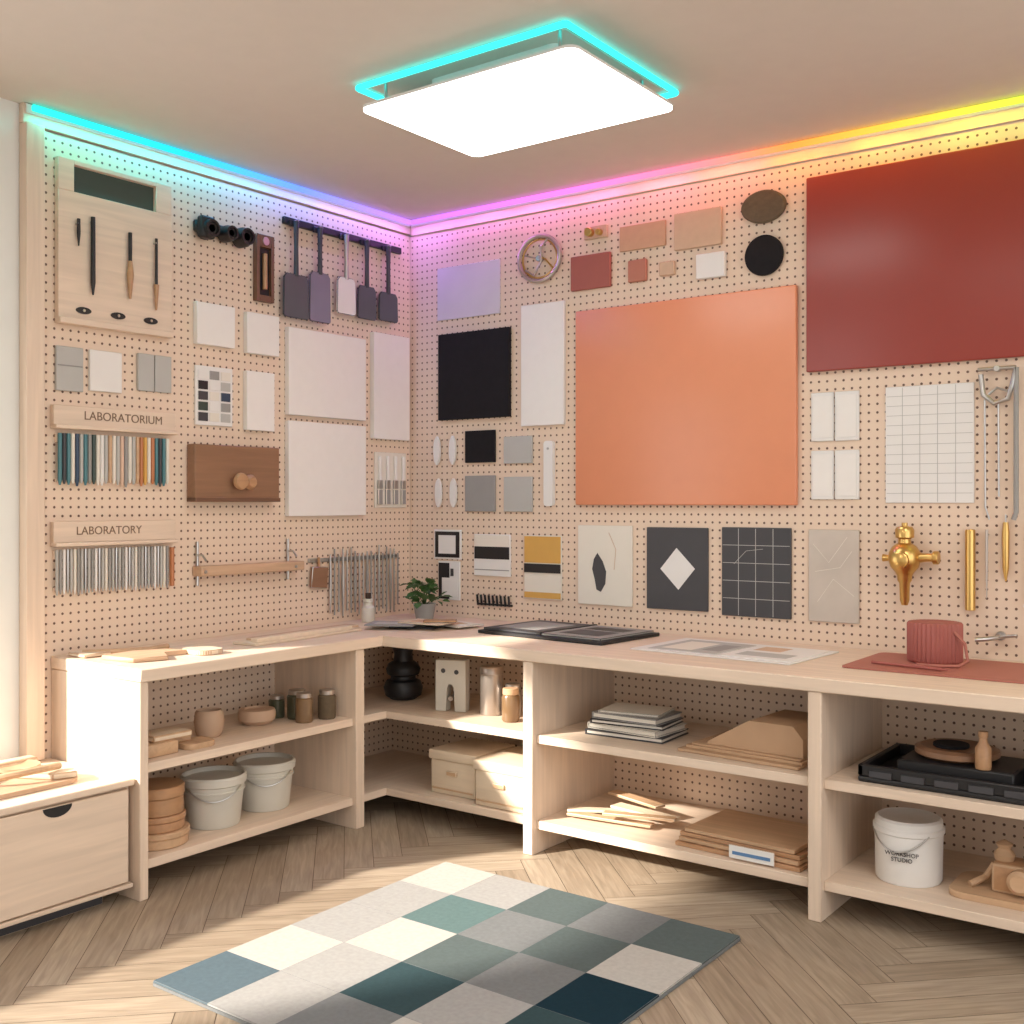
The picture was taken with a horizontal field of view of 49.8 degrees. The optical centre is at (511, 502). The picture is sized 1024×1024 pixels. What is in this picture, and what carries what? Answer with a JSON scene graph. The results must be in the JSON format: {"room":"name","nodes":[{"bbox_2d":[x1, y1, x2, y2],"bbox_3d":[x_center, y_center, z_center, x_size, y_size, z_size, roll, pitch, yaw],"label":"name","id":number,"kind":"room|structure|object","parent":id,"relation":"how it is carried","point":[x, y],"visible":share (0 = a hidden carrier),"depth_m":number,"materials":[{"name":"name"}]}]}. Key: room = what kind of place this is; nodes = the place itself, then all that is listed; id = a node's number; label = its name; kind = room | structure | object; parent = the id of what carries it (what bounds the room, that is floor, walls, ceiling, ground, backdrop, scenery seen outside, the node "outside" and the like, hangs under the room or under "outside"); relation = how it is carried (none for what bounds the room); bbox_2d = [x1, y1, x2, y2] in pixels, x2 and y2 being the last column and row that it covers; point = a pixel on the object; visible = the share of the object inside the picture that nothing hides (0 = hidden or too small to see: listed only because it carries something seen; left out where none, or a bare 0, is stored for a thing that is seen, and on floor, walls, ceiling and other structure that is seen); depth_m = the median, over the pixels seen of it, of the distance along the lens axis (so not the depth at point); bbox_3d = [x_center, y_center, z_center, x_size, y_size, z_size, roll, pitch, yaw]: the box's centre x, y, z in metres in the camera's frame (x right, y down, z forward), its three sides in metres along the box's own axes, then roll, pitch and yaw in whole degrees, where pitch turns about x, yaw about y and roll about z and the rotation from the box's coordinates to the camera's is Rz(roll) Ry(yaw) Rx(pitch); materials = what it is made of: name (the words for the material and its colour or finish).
{"room":"design studio","nodes":[
{"label":"design studio","id":0,"kind":"room"},
{"bbox_2d":[0,98,409,760],"bbox_3d":[-2.616,-0.050,3.591,0.178,3.050,6.622,0,0,37],"label":"wall","id":1,"kind":"structure","parent":0,"point":[9,110],"depth_m":4.32,"materials":[{"name":"paint"}]},
{"bbox_2d":[19,121,44,760],"bbox_3d":[-1.897,-0.239,4.364,0.055,2.512,0.079,0,0,37],"label":"trim","id":2,"kind":"structure","parent":1,"relation":"attached to","point":[31,135],"depth_m":4.34,"materials":[{"name":"brown wood"}]},
{"bbox_2d":[19,102,410,235],"bbox_3d":[-1.253,-1.535,5.255,0.030,0.078,2.278,0,0,37],"label":"led light strip","id":3,"kind":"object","parent":1,"relation":"attached to","point":[52,126],"depth_m":5.01,"materials":[{"name":"white plastic"}]},
{"bbox_2d":[45,132,409,757],"bbox_3d":[-1.233,-0.006,5.291,0.020,2.958,2.199,0,0,37],"label":"pegboard panel","id":4,"kind":"object","parent":1,"relation":"attached to","point":[214,271],"visible":0.36,"depth_m":5.07,"materials":[{"name":"wood"}]},
{"bbox_2d":[55,345,82,391],"bbox_3d":[-1.801,-0.545,4.490,0.017,0.180,0.120,0,0,37],"label":"swatch","id":5,"kind":"object","parent":4,"relation":"attached to","point":[68,360],"visible":1,"depth_m":4.48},
{"bbox_2d":[88,349,121,392],"bbox_3d":[-1.703,-0.550,4.623,0.015,0.170,0.150,0,0,37],"label":"swatch","id":6,"kind":"object","parent":4,"relation":"attached to","point":[104,367],"visible":1,"depth_m":4.61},
{"bbox_2d":[55,433,168,486],"bbox_3d":[-1.673,-0.174,4.650,0.032,0.216,0.530,0,0,37],"label":"rack","id":7,"kind":"object","parent":4,"relation":"attached to","point":[85,458],"visible":1,"depth_m":4.62,"materials":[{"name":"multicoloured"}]},
{"bbox_2d":[52,546,173,595],"bbox_3d":[-1.667,0.281,4.656,0.034,0.187,0.565,0,0,37],"label":"rack","id":8,"kind":"object","parent":4,"relation":"attached to","point":[86,558],"visible":1,"depth_m":4.63,"materials":[{"name":"silver metal"}]},
{"bbox_2d":[50,520,177,546],"bbox_3d":[-1.663,0.125,4.649,0.049,0.100,0.580,0,0,37],"label":"wall sign","id":9,"kind":"object","parent":4,"relation":"attached to","point":[65,533],"visible":1,"depth_m":4.62,"materials":[{"name":"brown wood"}]},
{"bbox_2d":[50,404,177,434],"bbox_3d":[-1.663,-0.347,4.649,0.049,0.095,0.580,0,0,37],"label":"wall sign","id":10,"kind":"object","parent":4,"relation":"attached to","point":[61,416],"visible":1,"depth_m":4.62,"materials":[{"name":"brown wood"}]},
{"bbox_2d":[55,156,173,338],"bbox_3d":[-1.659,-1.060,4.647,0.058,0.670,0.540,0,0,37],"label":"board","id":11,"kind":"object","parent":4,"relation":"attached to","point":[113,229],"visible":1,"depth_m":4.63,"materials":[{"name":"brown wood"}]},
{"bbox_2d":[137,353,170,392],"bbox_3d":[-1.561,-0.565,4.816,0.015,0.160,0.170,0,0,37],"label":"swatch","id":12,"kind":"object","parent":4,"relation":"attached to","point":[153,371],"visible":1,"depth_m":4.80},
{"bbox_2d":[194,365,231,426],"bbox_3d":[-1.370,-0.490,5.073,0.015,0.270,0.210,0,0,37],"label":"card","id":13,"kind":"object","parent":4,"relation":"attached to","point":[212,385],"visible":1,"depth_m":5.06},
{"bbox_2d":[193,301,234,348],"bbox_3d":[-1.366,-0.815,5.067,0.030,0.190,0.215,0,0,37],"label":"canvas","id":14,"kind":"object","parent":4,"relation":"attached to","point":[213,324],"visible":1,"depth_m":5.05},
{"bbox_2d":[193,215,254,247],"bbox_3d":[-1.320,-1.244,5.080,0.089,0.101,0.300,0,0,37],"label":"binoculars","id":15,"kind":"object","parent":4,"relation":"attached to","point":[206,227],"visible":1,"depth_m":5.05,"materials":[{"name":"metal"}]},
{"bbox_2d":[187,444,279,501],"bbox_3d":[-1.269,-0.135,5.126,0.115,0.260,0.495,0,0,37],"label":"wall box","id":16,"kind":"object","parent":4,"relation":"attached to","point":[215,473],"visible":1,"depth_m":5.08,"materials":[{"name":"brown wood"}]},
{"bbox_2d":[193,539,303,585],"bbox_3d":[-1.229,0.275,5.212,0.078,0.200,0.620,0,0,37],"label":"ledge shelf","id":17,"kind":"object","parent":4,"relation":"attached to","point":[260,567],"visible":1,"depth_m":5.15,"materials":[{"name":"beige wood"}]},
{"bbox_2d":[243,370,273,431],"bbox_3d":[-1.210,-0.485,5.278,0.030,0.280,0.170,0,0,37],"label":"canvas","id":18,"kind":"object","parent":4,"relation":"attached to","point":[258,387],"visible":1,"depth_m":5.26},
{"bbox_2d":[243,311,278,356],"bbox_3d":[-1.200,-0.806,5.291,0.030,0.193,0.198,0,0,37],"label":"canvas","id":19,"kind":"object","parent":4,"relation":"attached to","point":[260,331],"visible":1,"depth_m":5.27},
{"bbox_2d":[253,233,273,303],"bbox_3d":[-1.190,-1.125,5.301,0.035,0.320,0.110,0,0,37],"label":"thermometer","id":20,"kind":"object","parent":4,"relation":"attached to","point":[263,246],"visible":1,"depth_m":5.29,"materials":[{"name":"brown wood"}]},
{"bbox_2d":[285,420,365,515],"bbox_3d":[-0.945,-0.170,5.636,0.030,0.470,0.540,0,0,37],"label":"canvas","id":21,"kind":"object","parent":4,"relation":"attached to","point":[325,463],"visible":1,"depth_m":5.61},
{"bbox_2d":[285,327,365,420],"bbox_3d":[-0.945,-0.650,5.636,0.030,0.430,0.540,0,0,37],"label":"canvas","id":22,"kind":"object","parent":4,"relation":"attached to","point":[325,373],"visible":1,"depth_m":5.61},
{"bbox_2d":[282,216,400,323],"bbox_3d":[-0.860,-1.157,5.725,0.060,0.495,0.875,0,0,37],"label":"rack","id":23,"kind":"object","parent":4,"relation":"attached to","point":[315,306],"visible":1,"depth_m":5.66,"materials":[{"name":"metal"}]},
{"bbox_2d":[308,545,398,615],"bbox_3d":[-0.820,0.410,5.805,0.029,0.369,0.660,0,0,37],"label":"tool","id":24,"kind":"object","parent":4,"relation":"attached to","point":[318,575],"visible":0.97,"depth_m":5.79,"materials":[{"name":"metal"}]},
{"bbox_2d":[370,332,408,440],"bbox_3d":[-0.664,-0.630,6.016,0.030,0.570,0.285,0,0,37],"label":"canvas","id":25,"kind":"object","parent":4,"relation":"attached to","point":[389,354],"visible":1,"depth_m":5.98},
{"bbox_2d":[374,452,405,507],"bbox_3d":[-0.658,-0.125,6.027,0.026,0.300,0.250,0,0,37],"label":"paintbrush","id":26,"kind":"object","parent":4,"relation":"attached to","point":[389,468],"visible":1,"depth_m":6.00,"materials":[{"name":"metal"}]},
{"bbox_2d":[0,0,1023,219],"bbox_3d":[-0.328,-1.635,1.916,6.250,0.120,6.950,0,0,37],"label":"ceiling","id":27,"kind":"structure","parent":0,"point":[265,87],"depth_m":4.04,"materials":[{"name":"paint"}]},
{"bbox_2d":[26,103,411,226],"bbox_3d":[-1.228,-1.553,5.232,0.035,0.036,2.250,0,0,37],"label":"led strip","id":28,"kind":"object","parent":27,"relation":"attached to","point":[37,110],"visible":1,"depth_m":4.99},
{"bbox_2d":[355,20,678,156],"bbox_3d":[0.030,-1.508,4.138,1.023,0.131,0.833,0,0,37],"label":"ceiling light panel","id":29,"kind":"object","parent":27,"relation":"attached to","point":[556,80],"depth_m":3.97,"materials":[{"name":"plastic"}]},
{"bbox_2d":[411,95,1023,226],"bbox_3d":[1.692,-1.553,4.460,5.630,0.036,0.035,0,0,37],"label":"led strip","id":30,"kind":"object","parent":27,"relation":"attached to","point":[1014,102],"visible":1,"depth_m":4.93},
{"bbox_2d":[0,795,1023,1023],"bbox_3d":[-0.271,1.515,1.937,6.700,0.080,7.633,0,0,37],"label":"floor","id":31,"kind":"structure","parent":0,"point":[867,962],"depth_m":3.78,"materials":[{"name":"brown wood"}]},
{"bbox_2d":[0,758,133,936],"bbox_3d":[-2.083,1.248,3.641,0.574,0.455,1.535,0,0,37],"label":"drawer cabinet","id":32,"kind":"object","parent":31,"relation":"on","point":[63,849],"visible":0.98,"depth_m":3.87,"materials":[{"name":"brown wood"}]},
{"bbox_2d":[0,755,76,799],"bbox_3d":[-1.864,0.983,3.991,0.410,0.073,0.459,0,0,37],"label":"wood planks","id":33,"kind":"object","parent":32,"relation":"on","point":[22,775],"visible":1,"depth_m":3.99,"materials":[{"name":"beige wood"}]},
{"bbox_2d":[153,862,739,1023],"bbox_3d":[-0.164,1.466,3.549,1.298,0.015,1.398,0,0,37],"label":"rug","id":34,"kind":"object","parent":31,"relation":"on","point":[446,942],"visible":1,"depth_m":3.51,"materials":[{"name":"fabric"}]},
{"bbox_2d":[51,613,1023,933],"bbox_3d":[0.677,1.045,3.902,4.698,0.860,2.158,0,0,37],"label":"workbench","id":35,"kind":"object","parent":31,"relation":"on","point":[103,712],"visible":0.7,"depth_m":4.60,"materials":[{"name":"brown wood"}]},
{"bbox_2d":[68,643,222,662],"bbox_3d":[-1.475,0.602,4.476,0.440,0.024,0.440,0,0,37],"label":"wooden boards","id":36,"kind":"object","parent":35,"relation":"on","point":[161,652],"visible":1,"depth_m":4.43,"materials":[{"name":"beige wood"}]},
{"bbox_2d":[148,777,189,850],"bbox_3d":[-1.398,1.219,4.344,0.254,0.230,0.254,0,0,37],"label":"boxes","id":37,"kind":"object","parent":35,"relation":"on","point":[168,828],"visible":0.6,"depth_m":4.27,"materials":[{"name":"beige wood"}]},
{"bbox_2d":[148,727,214,758],"bbox_3d":[-1.365,0.936,4.381,0.210,0.075,0.320,0,0,37],"label":"blocks","id":38,"kind":"object","parent":35,"relation":"on","point":[162,742],"visible":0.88,"depth_m":4.32,"materials":[{"name":"beige wood"}]},
{"bbox_2d":[194,707,223,737],"bbox_3d":[-1.268,0.919,4.621,0.124,0.110,0.124,0,0,37],"label":"clay cup","id":39,"kind":"object","parent":35,"relation":"on","point":[208,721],"visible":0.94,"depth_m":4.57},
{"bbox_2d":[180,765,246,829],"bbox_3d":[-1.244,1.229,4.603,0.271,0.210,0.271,0,0,37],"label":"plastic bucket","id":40,"kind":"object","parent":35,"relation":"on","point":[213,795],"visible":0.94,"depth_m":4.51,"materials":[{"name":"beige plastic"}]},
{"bbox_2d":[238,706,275,725],"bbox_3d":[-1.128,0.940,4.878,0.166,0.068,0.166,0,0,37],"label":"round wooden bowl","id":41,"kind":"object","parent":35,"relation":"on","point":[249,715],"visible":1,"depth_m":4.82,"materials":[{"name":"beige wood"}]},
{"bbox_2d":[233,752,295,811],"bbox_3d":[-1.089,1.230,4.862,0.269,0.208,0.269,0,0,37],"label":"plastic bucket","id":42,"kind":"object","parent":35,"relation":"on","point":[267,788],"visible":0.91,"depth_m":4.77,"materials":[{"name":"beige plastic"}]},
{"bbox_2d":[269,694,284,718],"bbox_3d":[-1.071,0.924,5.022,0.072,0.100,0.072,0,0,37],"label":"spice jar","id":43,"kind":"object","parent":35,"relation":"on","point":[277,701],"visible":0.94,"depth_m":5.00,"materials":[{"name":"green glass"}]},
{"bbox_2d":[287,688,305,719],"bbox_3d":[-0.974,0.909,5.001,0.088,0.130,0.088,0,0,37],"label":"spice jar","id":44,"kind":"object","parent":35,"relation":"on","point":[291,696],"visible":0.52,"depth_m":4.96,"materials":[{"name":"green glass"}]},
{"bbox_2d":[233,624,361,645],"bbox_3d":[-0.963,0.599,5.067,0.140,0.030,0.720,0,0,33],"label":"wooden boards","id":45,"kind":"object","parent":35,"relation":"on","point":[343,628],"visible":1,"depth_m":4.98,"materials":[{"name":"beige wood"}]},
{"bbox_2d":[295,691,312,722],"bbox_3d":[-0.926,0.909,4.915,0.076,0.130,0.076,0,0,37],"label":"spice jar","id":46,"kind":"object","parent":35,"relation":"on","point":[304,700],"visible":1,"depth_m":4.88,"materials":[{"name":"brown glass"}]},
{"bbox_2d":[318,688,335,719],"bbox_3d":[-0.838,0.909,5.000,0.080,0.130,0.080,0,0,37],"label":"spice jar","id":47,"kind":"object","parent":35,"relation":"on","point":[326,697],"visible":1,"depth_m":4.97,"materials":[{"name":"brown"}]},
{"bbox_2d":[361,593,374,622],"bbox_3d":[-0.743,0.539,5.700,0.068,0.150,0.068,0,0,37],"label":"bottle","id":48,"kind":"object","parent":35,"relation":"on","point":[367,610],"visible":0.96,"depth_m":5.68,"materials":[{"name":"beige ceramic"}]},
{"bbox_2d":[384,647,422,700],"bbox_3d":[-0.542,0.844,5.501,0.196,0.260,0.196,0,0,37],"label":"ceramic vase","id":49,"kind":"object","parent":35,"relation":"on","point":[403,684],"visible":0.91,"depth_m":5.44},
{"bbox_2d":[364,618,483,629],"bbox_3d":[-0.418,0.590,5.468,0.555,0.048,0.360,0,0,11],"label":"magazine stack","id":50,"kind":"object","parent":35,"relation":"on","point":[431,624],"visible":1,"depth_m":5.37,"materials":[{"name":"paper"}]},
{"bbox_2d":[399,578,451,618],"bbox_3d":[-0.467,0.502,5.828,0.258,0.224,0.241,0,0,37],"label":"potted plant","id":51,"kind":"object","parent":35,"relation":"on","point":[423,610],"visible":0.98,"depth_m":5.79,"materials":[{"name":"green plant"}]},
{"bbox_2d":[435,658,468,711],"bbox_3d":[-0.280,0.854,5.182,0.150,0.240,0.062,0,0,16],"label":"block","id":52,"kind":"object","parent":35,"relation":"on","point":[448,671],"visible":1,"depth_m":5.16,"materials":[{"name":"beige ceramic"}]},
{"bbox_2d":[429,738,514,799],"bbox_3d":[-0.185,1.234,5.142,0.276,0.200,0.310,0,0,37],"label":"storage box","id":53,"kind":"object","parent":35,"relation":"on","point":[453,773],"visible":0.73,"depth_m":5.04,"materials":[{"name":"cardboard"}]},
{"bbox_2d":[480,664,502,715],"bbox_3d":[-0.095,0.863,5.096,0.110,0.222,0.110,0,0,37],"label":"steel canister","id":54,"kind":"object","parent":35,"relation":"on","point":[491,675],"visible":0.98,"depth_m":5.05,"materials":[{"name":"metal"}]},
{"bbox_2d":[473,746,522,813],"bbox_3d":[0.045,1.234,4.941,0.286,0.200,0.360,0,0,37],"label":"storage box","id":55,"kind":"object","parent":35,"relation":"on","point":[499,775],"visible":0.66,"depth_m":4.82,"materials":[{"name":"cardboard"}]},
{"bbox_2d":[502,687,519,722],"bbox_3d":[-0.006,0.900,4.931,0.080,0.148,0.080,0,0,37],"label":"lidded jar","id":56,"kind":"object","parent":35,"relation":"on","point":[510,697],"visible":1,"depth_m":4.90,"materials":[{"name":"orange glass"}]},
{"bbox_2d":[478,620,659,645],"bbox_3d":[0.261,0.599,5.157,0.720,0.030,0.460,0,0,41],"label":"book","id":57,"kind":"object","parent":35,"relation":"on","point":[592,634],"visible":1,"depth_m":5.05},
{"bbox_2d":[567,789,680,827],"bbox_3d":[0.487,1.298,4.657,0.520,0.071,0.318,0,0,37],"label":"pile","id":58,"kind":"object","parent":35,"relation":"on","point":[618,810],"visible":1,"depth_m":4.62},
{"bbox_2d":[585,702,688,743],"bbox_3d":[0.527,0.921,4.660,0.373,0.106,0.268,0,0,37],"label":"book stack","id":59,"kind":"object","parent":35,"relation":"on","point":[637,722],"visible":1,"depth_m":4.58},
{"bbox_2d":[630,638,838,664],"bbox_3d":[0.919,0.609,4.582,0.720,0.010,0.460,0,0,40],"label":"printed sheets","id":60,"kind":"object","parent":35,"relation":"on","point":[772,654],"visible":1,"depth_m":4.53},
{"bbox_2d":[675,809,807,872],"bbox_3d":[0.955,1.299,4.287,0.538,0.070,0.417,0,0,37],"label":"sheets","id":61,"kind":"object","parent":35,"relation":"on","point":[774,842],"visible":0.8,"depth_m":4.21,"materials":[{"name":"cardboard"}]},
{"bbox_2d":[678,709,807,770],"bbox_3d":[0.968,0.901,4.323,0.510,0.145,0.380,0,0,40],"label":"cardboard sheets","id":62,"kind":"object","parent":35,"relation":"on","point":[779,739],"visible":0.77,"depth_m":4.18,"materials":[{"name":"beige cardboard"}]},
{"bbox_2d":[873,807,945,887],"bbox_3d":[1.411,1.223,3.929,0.244,0.222,0.249,0,0,37],"label":"paint bucket","id":63,"kind":"object","parent":35,"relation":"on","point":[908,841],"visible":1,"depth_m":3.84,"materials":[{"name":"plastic"}]},
{"bbox_2d":[842,652,1023,683],"bbox_3d":[1.639,0.611,4.111,0.680,0.006,0.480,0,0,37],"label":"cutting mat","id":64,"kind":"object","parent":35,"relation":"on","point":[986,670],"visible":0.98,"depth_m":4.06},
{"bbox_2d":[907,619,968,667],"bbox_3d":[1.612,0.530,4.194,0.202,0.154,0.268,0,0,12],"label":"spool","id":65,"kind":"object","parent":64,"relation":"on","point":[930,642],"visible":1,"depth_m":4.14},
{"bbox_2d":[858,743,1023,805],"bbox_3d":[1.586,0.931,3.855,0.620,0.085,0.436,0,0,37],"label":"tray","id":66,"kind":"object","parent":35,"relation":"on","point":[899,765],"visible":0.95,"depth_m":3.73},
{"bbox_2d":[915,738,1000,763],"bbox_3d":[1.561,0.866,3.871,0.280,0.044,0.280,0,0,37],"label":"palette","id":67,"kind":"object","parent":66,"relation":"on","point":[948,750],"visible":0.87,"depth_m":3.82,"materials":[{"name":"brown wood"}]},
{"bbox_2d":[975,730,991,770],"bbox_3d":[1.574,0.826,3.687,0.052,0.125,0.052,0,0,37],"label":"bottle","id":68,"kind":"object","parent":66,"relation":"on","point":[983,750],"visible":1,"depth_m":3.67,"materials":[{"name":"brown wood"}]},
{"bbox_2d":[949,839,1023,911],"bbox_3d":[1.702,1.239,3.742,0.380,0.190,0.260,0,0,37],"label":"wooden toy","id":69,"kind":"object","parent":35,"relation":"on","point":[1001,884],"visible":1,"depth_m":3.72,"materials":[{"name":"beige wood"}]},
{"bbox_3d":[1.767,-0.050,4.578,6.050,3.050,0.178,0,0,37],"label":"wall","id":70,"kind":"structure","parent":0,"visible":0},
{"bbox_2d":[410,120,1023,661],"bbox_3d":[1.725,-0.006,4.483,5.694,2.958,0.020,0,0,37],"label":"board","id":71,"kind":"object","parent":70,"relation":"attached to","point":[936,591],"visible":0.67,"depth_m":5.05,"materials":[{"name":"wood"}]},
{"bbox_2d":[434,529,461,599],"bbox_3d":[-0.349,0.335,5.995,0.190,0.380,0.015,0,0,37],"label":"cards","id":72,"kind":"object","parent":71,"relation":"attached to","point":[447,543],"visible":0.94,"depth_m":5.98,"materials":[{"name":"white paper"}]},
{"bbox_2d":[437,259,499,320],"bbox_3d":[-0.234,-1.137,5.915,0.430,0.285,0.008,0,0,37],"label":"paper sheet","id":73,"kind":"object","parent":71,"relation":"attached to","point":[473,289],"visible":1,"depth_m":5.91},
{"bbox_2d":[438,327,510,420],"bbox_3d":[-0.203,-0.682,5.881,0.480,0.465,0.025,0,0,37],"label":"wall panel","id":74,"kind":"object","parent":71,"relation":"attached to","point":[474,367],"visible":1,"depth_m":5.86,"materials":[{"name":"fabric"}]},
{"bbox_2d":[465,475,495,511],"bbox_3d":[-0.168,-0.050,5.861,0.200,0.190,0.015,0,0,37],"label":"swatch","id":75,"kind":"object","parent":71,"relation":"attached to","point":[480,491],"visible":1,"depth_m":5.85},
{"bbox_2d":[465,430,495,462],"bbox_3d":[-0.168,-0.300,5.861,0.200,0.170,0.015,0,0,37],"label":"swatch","id":76,"kind":"object","parent":71,"relation":"attached to","point":[480,445],"visible":1,"depth_m":5.85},
{"bbox_2d":[474,534,510,576],"bbox_3d":[-0.104,0.275,5.814,0.240,0.220,0.014,0,0,37],"label":"card","id":77,"kind":"object","parent":71,"relation":"attached to","point":[492,552],"visible":1,"depth_m":5.80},
{"bbox_2d":[476,594,512,606],"bbox_3d":[-0.096,0.512,5.799,0.230,0.057,0.029,0,0,37],"label":"coat rack","id":78,"kind":"object","parent":71,"relation":"attached to","point":[496,596],"visible":1,"depth_m":5.79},
{"bbox_2d":[504,477,532,511],"bbox_3d":[0.033,-0.045,5.713,0.180,0.180,0.015,0,0,37],"label":"swatch","id":79,"kind":"object","parent":71,"relation":"attached to","point":[518,491],"visible":1,"depth_m":5.70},
{"bbox_2d":[504,436,532,463],"bbox_3d":[0.033,-0.275,5.713,0.180,0.140,0.015,0,0,37],"label":"swatch","id":80,"kind":"object","parent":71,"relation":"attached to","point":[517,449],"visible":1,"depth_m":5.70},
{"bbox_2d":[517,233,561,282],"bbox_3d":[0.141,-1.245,5.624,0.272,0.252,0.031,0,0,37],"label":"wheel","id":81,"kind":"object","parent":71,"relation":"attached to","point":[542,236],"visible":1,"depth_m":5.61,"materials":[{"name":"metal"}]},
{"bbox_2d":[524,535,561,599],"bbox_3d":[0.157,0.328,5.620,0.230,0.325,0.017,0,0,37],"label":"card","id":82,"kind":"object","parent":71,"relation":"attached to","point":[542,553],"visible":1,"depth_m":5.61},
{"bbox_2d":[521,300,565,425],"bbox_3d":[0.158,-0.705,5.617,0.265,0.620,0.020,0,0,37],"label":"wall panel","id":83,"kind":"object","parent":71,"relation":"attached to","point":[543,325],"visible":1,"depth_m":5.60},
{"bbox_2d":[543,441,554,505],"bbox_3d":[0.187,-0.150,5.589,0.055,0.330,0.030,0,0,37],"label":"handle","id":84,"kind":"object","parent":71,"relation":"attached to","point":[548,446],"visible":1,"depth_m":5.58,"materials":[{"name":"metal"}]},
{"bbox_2d":[571,251,610,291],"bbox_3d":[0.389,-1.140,5.446,0.230,0.170,0.020,0,0,37],"label":"tile","id":85,"kind":"structure","parent":71,"relation":"attached to","point":[592,271],"depth_m":5.43,"materials":[{"name":"red ceramic"}]},
{"bbox_2d":[584,224,607,240],"bbox_3d":[0.405,-1.330,5.417,0.130,0.060,0.049,0,0,37],"label":"wall bracket","id":86,"kind":"object","parent":71,"relation":"attached to","point":[601,231],"visible":1,"depth_m":5.41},
{"bbox_2d":[578,525,632,606],"bbox_3d":[0.455,0.305,5.401,0.310,0.390,0.014,0,0,37],"label":"poster","id":87,"kind":"object","parent":71,"relation":"attached to","point":[605,552],"visible":1,"depth_m":5.39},
{"bbox_2d":[628,258,646,282],"bbox_3d":[0.602,-1.113,5.288,0.100,0.105,0.020,0,0,37],"label":"tile","id":88,"kind":"object","parent":71,"relation":"attached to","point":[637,269],"depth_m":5.28,"materials":[{"name":"ceramic"}]},
{"bbox_2d":[620,220,665,251],"bbox_3d":[0.625,-1.275,5.277,0.250,0.120,0.012,0,0,37],"label":"swatch","id":89,"kind":"object","parent":71,"relation":"attached to","point":[650,234],"visible":1,"depth_m":5.27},
{"bbox_2d":[647,527,708,611],"bbox_3d":[0.773,0.307,5.166,0.320,0.385,0.014,0,0,37],"label":"poster","id":90,"kind":"object","parent":71,"relation":"attached to","point":[677,558],"visible":1,"depth_m":5.16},
{"bbox_2d":[576,285,797,504],"bbox_3d":[0.782,-0.470,5.149,1.145,0.960,0.029,0,0,37],"label":"panel","id":91,"kind":"object","parent":71,"relation":"attached to","point":[693,400],"visible":1,"depth_m":5.11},
{"bbox_2d":[674,206,722,250],"bbox_3d":[0.859,-1.265,5.098,0.240,0.170,0.020,0,0,37],"label":"swatch","id":92,"kind":"object","parent":71,"relation":"attached to","point":[704,227],"visible":1,"depth_m":5.09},
{"bbox_2d":[696,251,726,279],"bbox_3d":[0.912,-1.087,5.056,0.145,0.115,0.025,0,0,37],"label":"tile","id":93,"kind":"object","parent":71,"relation":"attached to","point":[713,264],"depth_m":5.04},
{"bbox_2d":[722,527,791,619],"bbox_3d":[1.090,0.310,4.931,0.330,0.400,0.014,0,0,37],"label":"art panel","id":94,"kind":"object","parent":71,"relation":"attached to","point":[756,562],"visible":1,"depth_m":4.92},
{"bbox_2d":[741,190,786,223],"bbox_3d":[1.117,-1.315,4.901,0.208,0.144,0.030,0,0,37],"label":"disc","id":95,"kind":"object","parent":71,"relation":"attached to","point":[763,206],"visible":1,"depth_m":4.88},
{"bbox_2d":[745,235,783,275],"bbox_3d":[1.119,-1.100,4.903,0.180,0.180,0.025,0,0,37],"label":"disc","id":96,"kind":"object","parent":71,"relation":"attached to","point":[764,254],"visible":1,"depth_m":4.89,"materials":[{"name":"fabric"}]},
{"bbox_2d":[809,530,859,623],"bbox_3d":[1.376,0.312,4.720,0.220,0.395,0.013,0,0,37],"label":"print","id":97,"kind":"object","parent":71,"relation":"attached to","point":[834,555],"visible":1,"depth_m":4.71,"materials":[{"name":"paper"}]},
{"bbox_2d":[811,390,859,441],"bbox_3d":[1.379,-0.370,4.717,0.210,0.210,0.014,0,0,37],"label":"tiles","id":98,"kind":"structure","parent":71,"relation":"attached to","point":[847,403],"depth_m":4.71,"materials":[{"name":"ceramic"}]},
{"bbox_2d":[811,450,859,499],"bbox_3d":[1.379,-0.120,4.717,0.210,0.210,0.014,0,0,37],"label":"tiles","id":99,"kind":"structure","parent":71,"relation":"attached to","point":[847,462],"depth_m":4.71,"materials":[{"name":"ceramic"}]},
{"bbox_2d":[882,523,940,604],"bbox_3d":[1.612,0.247,4.466,0.222,0.335,0.146,0,0,37],"label":"valve","id":100,"kind":"object","parent":71,"relation":"attached to","point":[904,557],"visible":1,"depth_m":4.45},
{"bbox_2d":[806,139,1023,372],"bbox_3d":[1.779,-0.985,4.412,1.245,0.840,0.029,0,0,37],"label":"panel","id":101,"kind":"object","parent":71,"relation":"attached to","point":[917,261],"visible":1,"depth_m":4.49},
{"bbox_2d":[886,382,973,502],"bbox_3d":[1.694,-0.240,4.487,0.350,0.480,0.009,0,0,37],"label":"sheet","id":102,"kind":"object","parent":71,"relation":"attached to","point":[930,428],"visible":1,"depth_m":4.48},
{"bbox_2d":[965,529,974,610],"bbox_3d":[1.817,0.265,4.375,0.038,0.320,0.044,0,0,37],"label":"rod","id":103,"kind":"object","parent":71,"relation":"attached to","point":[969,533],"visible":1,"depth_m":4.36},
{"bbox_2d":[977,365,1018,520],"bbox_3d":[1.902,-0.234,4.314,0.150,0.605,0.040,0,0,37],"label":"clamp","id":104,"kind":"object","parent":71,"relation":"attached to","point":[1014,383],"visible":1,"depth_m":4.27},
{"bbox_2d":[1002,515,1009,580],"bbox_3d":[1.923,0.175,4.300,0.028,0.260,0.028,0,0,37],"label":"tool","id":105,"kind":"object","parent":71,"relation":"attached to","point":[1005,529],"visible":1,"depth_m":4.29,"materials":[{"name":"metal"}]},
{"bbox_2d":[411,106,1023,236],"bbox_3d":[1.727,-1.530,4.476,5.683,0.088,0.030,0,0,37],"label":"trim","id":106,"kind":"structure","parent":70,"relation":"attached to","point":[1013,114],"depth_m":4.96,"materials":[{"name":"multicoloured plastic"}]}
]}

